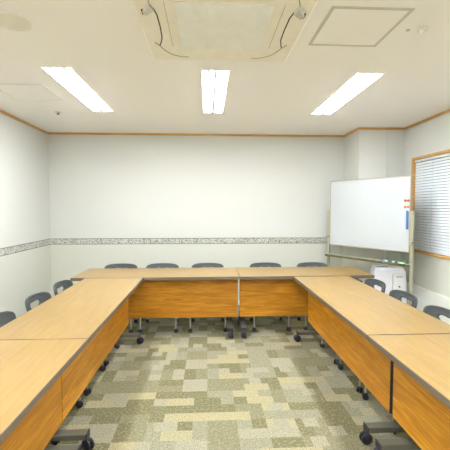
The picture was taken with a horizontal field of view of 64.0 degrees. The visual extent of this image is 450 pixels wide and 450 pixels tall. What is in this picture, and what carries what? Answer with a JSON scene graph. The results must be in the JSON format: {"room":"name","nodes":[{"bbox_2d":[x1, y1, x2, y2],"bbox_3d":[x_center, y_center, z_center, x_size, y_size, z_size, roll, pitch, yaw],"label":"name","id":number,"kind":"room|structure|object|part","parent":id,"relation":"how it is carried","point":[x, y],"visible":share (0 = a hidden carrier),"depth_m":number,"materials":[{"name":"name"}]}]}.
{"room":"meeting room","nodes":[
{"label":"meeting room","id":0,"kind":"room"},
{"bbox_2d":[0,113,51,317],"bbox_3d":[-2.395,0.134,1.250,0.120,2.530,7.920,0,3,-3],"label":"wall","id":1,"kind":"structure","parent":0,"point":[24,172],"depth_m":4.44,"materials":[{"name":"paint"}]},
{"bbox_2d":[0,110,47,133],"bbox_3d":[-2.328,-1.114,1.185,0.014,0.029,7.906,0,3,-3],"label":"trim","id":2,"kind":"structure","parent":1,"relation":"attached to","point":[1,111],"depth_m":4.41,"materials":[{"name":"brown wood"}]},
{"bbox_2d":[0,238,49,256],"bbox_3d":[-2.333,0.434,1.265,0.004,0.094,7.916,0,3,-3],"label":"trim","id":3,"kind":"structure","parent":1,"relation":"attached to","point":[9,250],"depth_m":4.45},
{"bbox_2d":[48,135,343,299],"bbox_3d":[-0.075,-0.068,5.386,5.170,2.530,0.120,0,3,-3],"label":"wall","id":4,"kind":"structure","parent":0,"point":[101,186],"depth_m":5.29,"materials":[{"name":"paint"}]},
{"bbox_2d":[50,237,326,244],"bbox_3d":[-0.379,0.235,5.324,4.315,0.094,0.004,0,3,-3],"label":"trim","id":5,"kind":"structure","parent":4,"relation":"attached to","point":[255,240],"depth_m":5.31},
{"bbox_2d":[48,132,343,136],"bbox_3d":[-0.378,-1.312,5.243,4.315,0.029,0.014,0,3,-3],"label":"trim","id":6,"kind":"structure","parent":4,"relation":"attached to","point":[49,133],"depth_m":5.23,"materials":[{"name":"brown wood"}]},
{"bbox_2d":[0,0,449,134],"bbox_3d":[0.127,-1.196,1.311,5.170,0.120,8.160,0,3,-3],"label":"ceiling","id":7,"kind":"structure","parent":0,"point":[104,42],"depth_m":2.95,"materials":[{"name":"beige paint"}]},
{"bbox_2d":[0,13,31,30],"bbox_3d":[-1.230,-1.168,2.080,0.200,0.010,0.200,0,3,-3],"label":"ceiling speaker","id":8,"kind":"object","parent":7,"relation":"attached to","point":[9,21],"visible":1,"depth_m":2.07},
{"bbox_2d":[0,84,61,99],"bbox_3d":[-1.830,-1.233,3.346,0.455,0.004,0.450,0,3,-3],"label":"ceiling hatch","id":9,"kind":"object","parent":7,"relation":"attached to","point":[16,91],"visible":1,"depth_m":3.35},
{"bbox_2d":[40,66,113,112],"bbox_3d":[-1.321,-1.247,3.371,0.236,0.062,1.272,0,3,-3],"label":"ceiling light","id":10,"kind":"object","parent":7,"relation":"attached to","point":[67,77],"visible":0.81,"depth_m":3.20,"materials":[{"name":"white plastic"}]},
{"bbox_2d":[200,69,230,113],"bbox_3d":[-0.105,-1.250,3.432,0.236,0.062,1.272,0,3,-3],"label":"ceiling light","id":11,"kind":"object","parent":7,"relation":"attached to","point":[214,83],"visible":0.83,"depth_m":3.30,"materials":[{"name":"white plastic"}]},
{"bbox_2d":[132,0,318,61],"bbox_3d":[-0.013,-1.251,2.094,0.950,0.246,0.950,0,3,-3],"label":"air conditioner","id":12,"kind":"object","parent":7,"relation":"attached to","point":[211,30],"visible":1,"depth_m":2.08,"materials":[{"name":"beige plastic"}]},
{"bbox_2d":[171,1,278,49],"bbox_3d":[-0.013,-1.143,2.099,0.548,0.005,0.536,0,3,-3],"label":"grille","id":13,"kind":"object","parent":12,"relation":"attached to","point":[196,25],"depth_m":2.03,"materials":[{"name":"beige plastic"}]},
{"bbox_2d":[311,72,385,114],"bbox_3d":[1.129,-1.253,3.494,0.236,0.062,1.272,0,3,-3],"label":"ceiling light","id":14,"kind":"object","parent":7,"relation":"attached to","point":[359,81],"visible":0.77,"depth_m":3.33,"materials":[{"name":"white plastic"}]},
{"bbox_2d":[308,6,414,46],"bbox_3d":[0.785,-1.175,2.154,0.454,0.004,0.459,0,3,-3],"label":"ceiling hatch","id":15,"kind":"object","parent":7,"relation":"attached to","point":[342,25],"visible":1,"depth_m":2.12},
{"bbox_2d":[417,27,427,33],"bbox_3d":[1.185,-1.164,2.163,0.060,0.026,0.060,0,3,-3],"label":"smoke detector","id":16,"kind":"object","parent":7,"relation":"attached to","point":[421,30],"visible":1,"depth_m":2.15,"materials":[{"name":"beige plastic"}]},
{"bbox_2d":[47,305,410,449],"bbox_3d":[0.127,1.421,1.439,5.170,0.060,8.160,0,3,-3],"label":"floor","id":17,"kind":"structure","parent":0,"point":[203,388],"depth_m":2.80,"materials":[{"name":"carpet"}]},
{"bbox_2d":[0,311,82,444],"bbox_3d":[-1.296,0.974,2.400,0.539,0.740,0.460,0,3,-3],"label":"chair","id":18,"kind":"object","parent":17,"relation":"on","point":[6,317],"visible":0.19,"depth_m":2.52,"materials":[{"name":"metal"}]},
{"bbox_3d":[-1.511,0.732,2.376,0.106,0.253,0.417,0,3,-3],"label":"backrest","id":19,"kind":"part","parent":18,"relation":"part of","materials":[{"name":"grey plastic"}]},
{"bbox_2d":[0,339,87,449],"bbox_3d":[-1.052,1.053,1.194,0.632,0.700,1.798,0,3,-3],"label":"folding table","id":20,"kind":"object","parent":17,"relation":"on","point":[31,371],"visible":1,"depth_m":1.75,"materials":[{"name":"brown wood"}]},
{"bbox_3d":[-0.915,0.973,1.201,0.018,0.450,1.790,0,3,-3],"label":"modesty panel","id":21,"kind":"part","parent":20,"relation":"part of","materials":[{"name":"brown wood"}]},
{"bbox_2d":[25,292,105,395],"bbox_3d":[-1.325,0.946,2.984,0.539,0.740,0.460,0,3,-3],"label":"chair","id":22,"kind":"object","parent":17,"relation":"on","point":[42,297],"visible":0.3,"depth_m":3.01,"materials":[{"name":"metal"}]},
{"bbox_3d":[-1.541,0.703,2.959,0.106,0.253,0.417,0,3,-3],"label":"backrest","id":23,"kind":"part","parent":22,"relation":"part of","materials":[{"name":"grey plastic"}]},
{"bbox_2d":[0,278,143,449],"bbox_3d":[-1.143,0.965,2.994,0.632,0.700,1.798,0,3,-3],"label":"folding table","id":24,"kind":"object","parent":17,"relation":"on","point":[96,310],"visible":0.8,"depth_m":2.57,"materials":[{"name":"brown wood"}]},
{"bbox_3d":[-1.005,0.885,2.992,0.018,0.450,1.790,0,3,-3],"label":"modesty panel","id":25,"kind":"part","parent":24,"relation":"part of","materials":[{"name":"brown wood"}]},
{"bbox_2d":[53,280,119,365],"bbox_3d":[-1.351,0.920,3.498,0.539,0.740,0.460,0,3,-3],"label":"chair","id":26,"kind":"object","parent":17,"relation":"on","point":[65,284],"visible":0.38,"depth_m":3.55,"materials":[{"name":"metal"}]},
{"bbox_3d":[-1.567,0.678,3.473,0.106,0.253,0.417,0,3,-3],"label":"backrest","id":27,"kind":"part","parent":26,"relation":"part of","materials":[{"name":"grey plastic"}]},
{"bbox_2d":[105,263,137,332],"bbox_3d":[-1.307,0.877,4.379,0.460,0.740,0.539,0,3,-3],"label":"chair","id":28,"kind":"object","parent":17,"relation":"on","point":[121,265],"visible":0.25,"depth_m":4.60,"materials":[{"name":"grey plastic"}]},
{"bbox_3d":[-1.319,0.624,4.583,0.417,0.253,0.106,0,3,-3],"label":"backrest","id":29,"kind":"part","parent":28,"relation":"part of","materials":[{"name":"grey plastic"}]},
{"bbox_2d":[70,267,239,338],"bbox_3d":[-0.765,0.904,4.233,1.828,0.700,0.631,0,3,-3],"label":"folding table","id":30,"kind":"object","parent":17,"relation":"on","point":[213,291],"visible":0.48,"depth_m":4.10,"materials":[{"name":"brown wood"}]},
{"bbox_3d":[-0.664,0.831,4.095,1.620,0.450,0.018,0,3,-3],"label":"modesty panel","id":31,"kind":"part","parent":30,"relation":"part of","materials":[{"name":"brown wood"}]},
{"bbox_2d":[138,263,178,333],"bbox_3d":[-0.785,0.876,4.405,0.460,0.740,0.539,0,3,-3],"label":"chair","id":32,"kind":"object","parent":17,"relation":"on","point":[156,265],"visible":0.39,"depth_m":4.61,"materials":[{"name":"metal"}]},
{"bbox_3d":[-0.798,0.623,4.609,0.417,0.253,0.106,0,3,-3],"label":"backrest","id":33,"kind":"part","parent":32,"relation":"part of","materials":[{"name":"grey plastic"}]},
{"bbox_2d":[188,263,227,332],"bbox_3d":[-0.210,0.875,4.434,0.460,0.740,0.539,0,3,-3],"label":"chair","id":34,"kind":"object","parent":17,"relation":"on","point":[198,265],"visible":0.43,"depth_m":4.63,"materials":[{"name":"metal"}]},
{"bbox_3d":[-0.223,0.621,4.638,0.417,0.253,0.106,0,3,-3],"label":"backrest","id":35,"kind":"part","parent":34,"relation":"part of","materials":[{"name":"grey plastic"}]},
{"bbox_2d":[250,262,290,331],"bbox_3d":[0.538,0.873,4.472,0.460,0.740,0.539,0,3,-3],"label":"chair","id":36,"kind":"object","parent":17,"relation":"on","point":[261,264],"visible":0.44,"depth_m":4.68,"materials":[{"name":"metal"}]},
{"bbox_3d":[0.525,0.619,4.675,0.417,0.253,0.106,0,3,-3],"label":"backrest","id":37,"kind":"part","parent":36,"relation":"part of","materials":[{"name":"grey plastic"}]},
{"bbox_2d":[236,266,374,337],"bbox_3d":[0.907,0.900,4.316,1.508,0.700,0.632,0,3,-3],"label":"folding table","id":38,"kind":"object","parent":17,"relation":"on","point":[263,291],"visible":0.67,"depth_m":4.15,"materials":[{"name":"brown wood"}]},
{"bbox_3d":[0.820,0.827,4.170,1.300,0.450,0.018,0,3,-3],"label":"modesty panel","id":39,"kind":"part","parent":38,"relation":"part of","materials":[{"name":"brown wood"}]},
{"bbox_2d":[297,262,327,329],"bbox_3d":[1.152,0.871,4.503,0.460,0.740,0.539,0,3,-3],"label":"chair","id":40,"kind":"object","parent":17,"relation":"on","point":[304,264],"visible":0.23,"depth_m":4.72,"materials":[{"name":"metal"}]},
{"bbox_3d":[1.140,0.618,4.706,0.417,0.253,0.106,0,3,-3],"label":"backrest","id":41,"kind":"part","parent":40,"relation":"part of","materials":[{"name":"grey plastic"}]},
{"bbox_2d":[320,278,385,364],"bbox_3d":[1.268,0.918,3.545,0.539,0.740,0.460,0,3,-3],"label":"chair","id":42,"kind":"object","parent":17,"relation":"on","point":[371,282],"visible":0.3,"depth_m":3.60,"materials":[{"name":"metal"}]},
{"bbox_3d":[1.484,0.674,3.546,0.106,0.253,0.417,0,3,-3],"label":"backrest","id":43,"kind":"part","parent":42,"relation":"part of","materials":[{"name":"grey plastic"}]},
{"bbox_2d":[325,175,414,305],"bbox_3d":[1.812,0.323,4.606,0.530,1.824,1.206,-2,3,-36],"label":"whiteboard","id":44,"kind":"object","parent":17,"relation":"on","point":[370,213],"visible":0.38,"depth_m":4.48,"materials":[{"name":"plastic"}]},
{"bbox_3d":[1.460,0.458,5.078,0.034,1.310,0.034,-2,3,-36],"label":"post","id":45,"kind":"part","parent":44,"relation":"part of","materials":[{"name":"beige metal"}]},
{"bbox_2d":[325,254,409,266],"bbox_3d":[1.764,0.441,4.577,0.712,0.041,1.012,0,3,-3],"label":"tray","id":46,"kind":"object","parent":44,"relation":"on","point":[328,255],"depth_m":4.51,"materials":[{"name":"beige paint"}]},
{"bbox_3d":[1.800,-0.146,4.574,0.030,0.884,1.124,-2,3,-36],"label":"board frame","id":47,"kind":"part","parent":44,"relation":"part of","materials":[{"name":"silver metal"}]},
{"bbox_2d":[406,211,408,228],"bbox_3d":[2.094,-0.057,4.137,0.014,0.216,0.026,-2,3,-36],"label":"bar","id":48,"kind":"object","parent":44,"relation":"attached to","point":[407,212],"visible":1,"depth_m":4.13,"materials":[{"name":"blue plastic"}]},
{"bbox_3d":[2.141,0.504,4.132,0.034,1.310,0.034,-2,3,-36],"label":"post","id":49,"kind":"part","parent":44,"relation":"part of","materials":[{"name":"beige metal"}]},
{"bbox_2d":[294,276,449,444],"bbox_3d":[1.106,0.960,3.087,0.630,0.700,1.808,0,3,-3],"label":"folding table","id":50,"kind":"object","parent":17,"relation":"on","point":[344,310],"visible":0.79,"depth_m":2.66,"materials":[{"name":"brown wood"}]},
{"bbox_3d":[0.968,0.881,3.077,0.018,0.450,1.788,0,3,-3],"label":"modesty panel","id":51,"kind":"part","parent":50,"relation":"part of","materials":[{"name":"brown wood"}]},
{"bbox_2d":[338,290,417,392],"bbox_3d":[1.293,0.943,3.036,0.539,0.740,0.460,0,3,-3],"label":"chair","id":52,"kind":"object","parent":17,"relation":"on","point":[397,294],"visible":0.23,"depth_m":3.08,"materials":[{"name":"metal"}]},
{"bbox_3d":[1.509,0.699,3.037,0.106,0.253,0.417,0,3,-3],"label":"backrest","id":53,"kind":"part","parent":52,"relation":"part of","materials":[{"name":"grey plastic"}]},
{"bbox_2d":[370,265,406,303],"bbox_3d":[2.097,0.882,4.659,0.438,0.702,0.299,1,3,11],"label":"air purifier","id":54,"kind":"object","parent":17,"relation":"on","point":[394,277],"visible":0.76,"depth_m":4.52,"materials":[{"name":"white plastic"}]},
{"bbox_2d":[362,305,449,433],"bbox_3d":[1.319,0.968,2.528,0.539,0.740,0.460,0,3,-3],"label":"chair","id":55,"kind":"object","parent":17,"relation":"on","point":[435,311],"visible":0.21,"depth_m":2.65,"materials":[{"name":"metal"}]},
{"bbox_3d":[1.535,0.724,2.528,0.106,0.253,0.417,0,3,-3],"label":"backrest","id":56,"kind":"part","parent":55,"relation":"part of","materials":[{"name":"grey plastic"}]},
{"bbox_2d":[367,334,449,449],"bbox_3d":[1.196,1.049,1.276,0.632,0.700,1.798,0,3,-3],"label":"folding table","id":57,"kind":"object","parent":17,"relation":"on","point":[421,362],"visible":1,"depth_m":1.89,"materials":[{"name":"brown wood"}]},
{"bbox_3d":[1.058,0.969,1.264,0.018,0.450,1.778,0,3,-3],"label":"modesty panel","id":58,"kind":"part","parent":57,"relation":"part of","materials":[{"name":"brown wood"}]},
{"bbox_2d":[342,130,404,280],"bbox_3d":[2.097,-0.057,5.163,0.615,2.530,0.544,0,3,-3],"label":"wall column","id":59,"kind":"structure","parent":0,"point":[367,153],"depth_m":4.87,"materials":[{"name":"paint"}]},
{"bbox_2d":[344,127,359,136],"bbox_3d":[1.783,-1.304,5.079,0.014,0.029,0.530,0,3,-3],"label":"trim","id":60,"kind":"structure","parent":59,"relation":"attached to","point":[357,129],"depth_m":5.04,"materials":[{"name":"brown wood"}]},
{"bbox_2d":[360,127,386,129],"bbox_3d":[1.995,-1.292,4.832,0.385,0.029,0.014,0,3,-3],"label":"trim","id":61,"kind":"structure","parent":59,"relation":"attached to","point":[361,128],"depth_m":4.82,"materials":[{"name":"brown wood"}]},
{"bbox_2d":[387,127,403,129],"bbox_3d":[2.292,-1.292,4.833,0.223,0.029,0.014,0,3,-3],"label":"trim","id":62,"kind":"structure","parent":59,"relation":"attached to","point":[388,128],"depth_m":4.83,"materials":[{"name":"brown wood"}]},
{"bbox_2d":[401,112,449,297],"bbox_3d":[2.648,0.122,1.502,0.120,2.530,7.920,0,3,-3],"label":"wall","id":63,"kind":"structure","parent":0,"point":[431,273],"depth_m":4.33,"materials":[{"name":"paint"}]},
{"bbox_2d":[363,281,449,324],"bbox_3d":[2.295,1.165,1.263,0.615,0.470,7.376,0,3,-3],"label":"baseboard","id":64,"kind":"structure","parent":63,"relation":"attached to","point":[425,297],"depth_m":4.28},
{"bbox_2d":[404,109,449,129],"bbox_3d":[2.595,-1.113,1.167,0.014,0.029,7.376,0,3,-3],"label":"trim","id":65,"kind":"structure","parent":63,"relation":"attached to","point":[447,111],"depth_m":4.32,"materials":[{"name":"brown wood"}]},
{"bbox_2d":[411,149,449,259],"bbox_3d":[2.519,-0.214,3.765,0.130,1.210,1.840,0,3,-3],"label":"window","id":66,"kind":"structure","parent":63,"relation":"in","point":[413,164],"depth_m":4.39,"materials":[{"name":"brown wood"}]},
{"bbox_2d":[414,153,449,255],"bbox_3d":[2.496,-0.214,3.764,0.036,1.138,1.764,0,3,-3],"label":"blind","id":67,"kind":"object","parent":66,"relation":"attached to","point":[432,215],"visible":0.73,"depth_m":4.27,"materials":[{"name":"white plastic"}]},
{"bbox_3d":[2.496,0.346,3.791,0.020,0.016,1.764,0,3,-3],"label":"rail","id":68,"kind":"part","parent":67,"relation":"part of","materials":[{"name":"white metal"}]},
{"bbox_3d":[2.569,-0.214,3.767,0.005,1.086,1.716,0,3,-3],"label":"pane","id":69,"kind":"part","parent":66,"relation":"part of","materials":[{"name":"clear glass"}]}
]}

